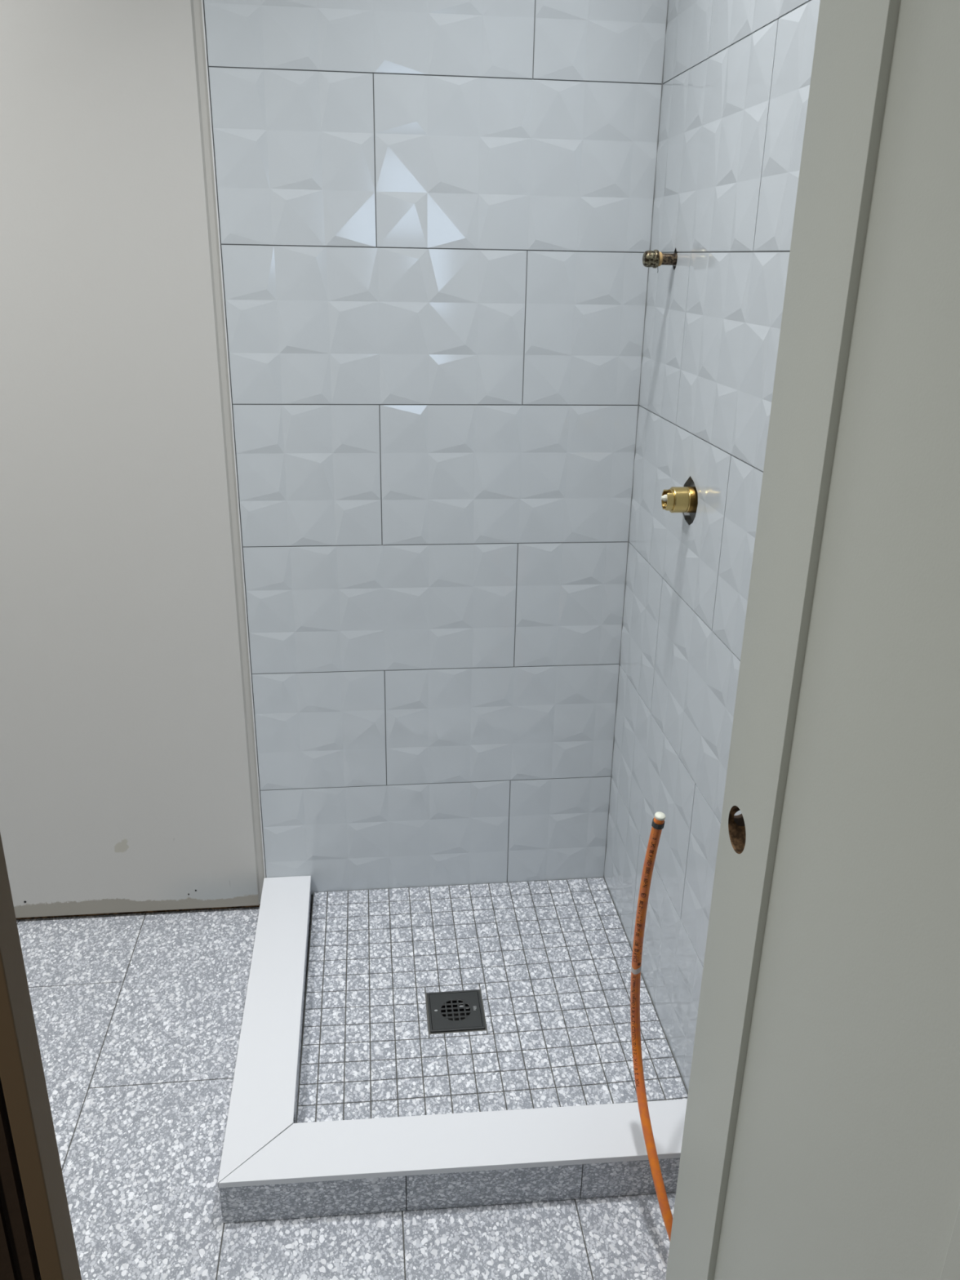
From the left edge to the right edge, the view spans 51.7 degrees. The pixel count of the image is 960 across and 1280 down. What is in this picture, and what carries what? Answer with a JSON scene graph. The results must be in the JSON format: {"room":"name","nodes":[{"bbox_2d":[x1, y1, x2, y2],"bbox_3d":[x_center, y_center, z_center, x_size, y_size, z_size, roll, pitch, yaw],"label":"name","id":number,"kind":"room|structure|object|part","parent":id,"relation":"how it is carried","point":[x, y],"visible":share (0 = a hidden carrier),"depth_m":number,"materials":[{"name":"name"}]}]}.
{"room":"building under construction","nodes":[
{"label":"building under construction","id":0,"kind":"room"},
{"bbox_2d":[0,0,667,919],"bbox_3d":[-0.774,-0.660,2.023,2.482,3.041,0.132,-1,21,-6],"label":"wall","id":1,"kind":"structure","parent":0,"point":[322,322],"depth_m":2.09,"materials":[{"name":"white tile"}]},
{"bbox_3d":[-1.282,0.685,2.431,1.498,0.019,0.002,-1,21,-6],"label":"sill plate","id":2,"kind":"part","parent":1,"relation":"part of","materials":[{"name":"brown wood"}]},
{"bbox_3d":[-0.512,-0.714,1.972,0.003,2.795,0.016,-1,21,-6],"label":"tile edge trim","id":3,"kind":"part","parent":1,"relation":"part of","materials":[{"name":"white"}]},
{"bbox_2d":[16,905,675,1279],"bbox_3d":[-0.747,1.056,1.661,2.374,0.100,1.816,-1,21,-6],"label":"floor","id":4,"kind":"structure","parent":0,"point":[138,1017],"depth_m":1.80,"materials":[{"name":"grey tile"}]},
{"bbox_2d":[217,875,687,1222],"bbox_3d":[-0.058,0.787,2.118,0.867,0.096,0.894,-1,21,-6],"label":"shower curb","id":5,"kind":"object","parent":4,"relation":"on","point":[273,1166],"visible":0.94,"depth_m":1.74,"materials":[{"name":"white stone"}]},
{"bbox_2d":[630,811,672,1240],"bbox_3d":[0.297,0.653,1.587,0.038,0.752,0.264,-6,22,-18],"label":"pipe","id":6,"kind":"object","parent":4,"relation":"on","point":[658,821],"visible":0.97,"depth_m":1.65,"materials":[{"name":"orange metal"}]},
{"bbox_2d":[296,877,688,1123],"bbox_3d":[-0.006,0.788,2.188,0.752,0.046,0.781,-1,21,-6],"label":"floor","id":7,"kind":"structure","parent":0,"point":[549,962],"depth_m":2.14,"materials":[{"name":"grey tile"}]},
{"bbox_2d":[426,989,484,1033],"bbox_3d":[-0.053,0.797,2.123,0.115,0.010,0.116,-1,21,-6],"label":"shower drain","id":8,"kind":"object","parent":7,"relation":"on","point":[475,1020],"visible":1,"depth_m":2.12,"materials":[{"name":"grey metal"}]},
{"bbox_2d":[603,0,820,1092],"bbox_3d":[0.506,-0.341,1.257,0.122,3.041,1.836,-1,21,-6],"label":"wall","id":9,"kind":"structure","parent":0,"point":[736,75],"depth_m":1.78,"materials":[{"name":"white tile"}]},
{"bbox_2d":[642,249,677,272],"bbox_3d":[0.377,-0.716,1.874,0.140,0.041,0.033,-1,21,-6],"label":"stub","id":10,"kind":"object","parent":9,"relation":"attached to","point":[654,259],"visible":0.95,"depth_m":1.86,"materials":[{"name":"brown metal"}]},
{"bbox_2d":[661,486,697,512],"bbox_3d":[0.385,-0.258,1.821,0.108,0.100,0.072,-1,21,-6],"label":"mixing valve","id":11,"kind":"object","parent":9,"relation":"attached to","point":[676,499],"visible":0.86,"depth_m":1.80,"materials":[{"name":"gold metal"}]},
{"bbox_3d":[0.339,-0.260,1.813,0.015,0.012,0.012,-1,21,-6],"label":"stem","id":12,"kind":"part","parent":11,"relation":"part of","materials":[{"name":"white plastic"}]},
{"bbox_3d":[-0.624,-0.023,0.309,2.375,2.891,0.100,-1,21,-6],"label":"wall","id":13,"kind":"structure","parent":0,"visible":0},
{"bbox_2d":[0,1077,41,1279],"bbox_3d":[-0.211,0.370,0.464,0.039,2.061,0.015,-1,21,-6],"label":"trim","id":14,"kind":"structure","parent":13,"relation":"attached to","point":[18,1256],"depth_m":0.41,"materials":[{"name":"brown wood"}]},
{"bbox_2d":[0,833,81,1279],"bbox_3d":[-0.185,0.368,0.469,0.009,2.061,0.018,-1,21,-6],"label":"trim","id":15,"kind":"structure","parent":13,"relation":"attached to","point":[22,1076],"depth_m":0.39,"materials":[{"name":"brown paint"}]},
{"bbox_2d":[665,0,959,1279],"bbox_3d":[0.340,0.240,0.845,0.035,2.024,0.641,-1,21,-6],"label":"door","id":16,"kind":"structure","parent":13,"relation":"in","point":[821,1136],"depth_m":0.86,"materials":[{"name":"grey paint"}]}
]}

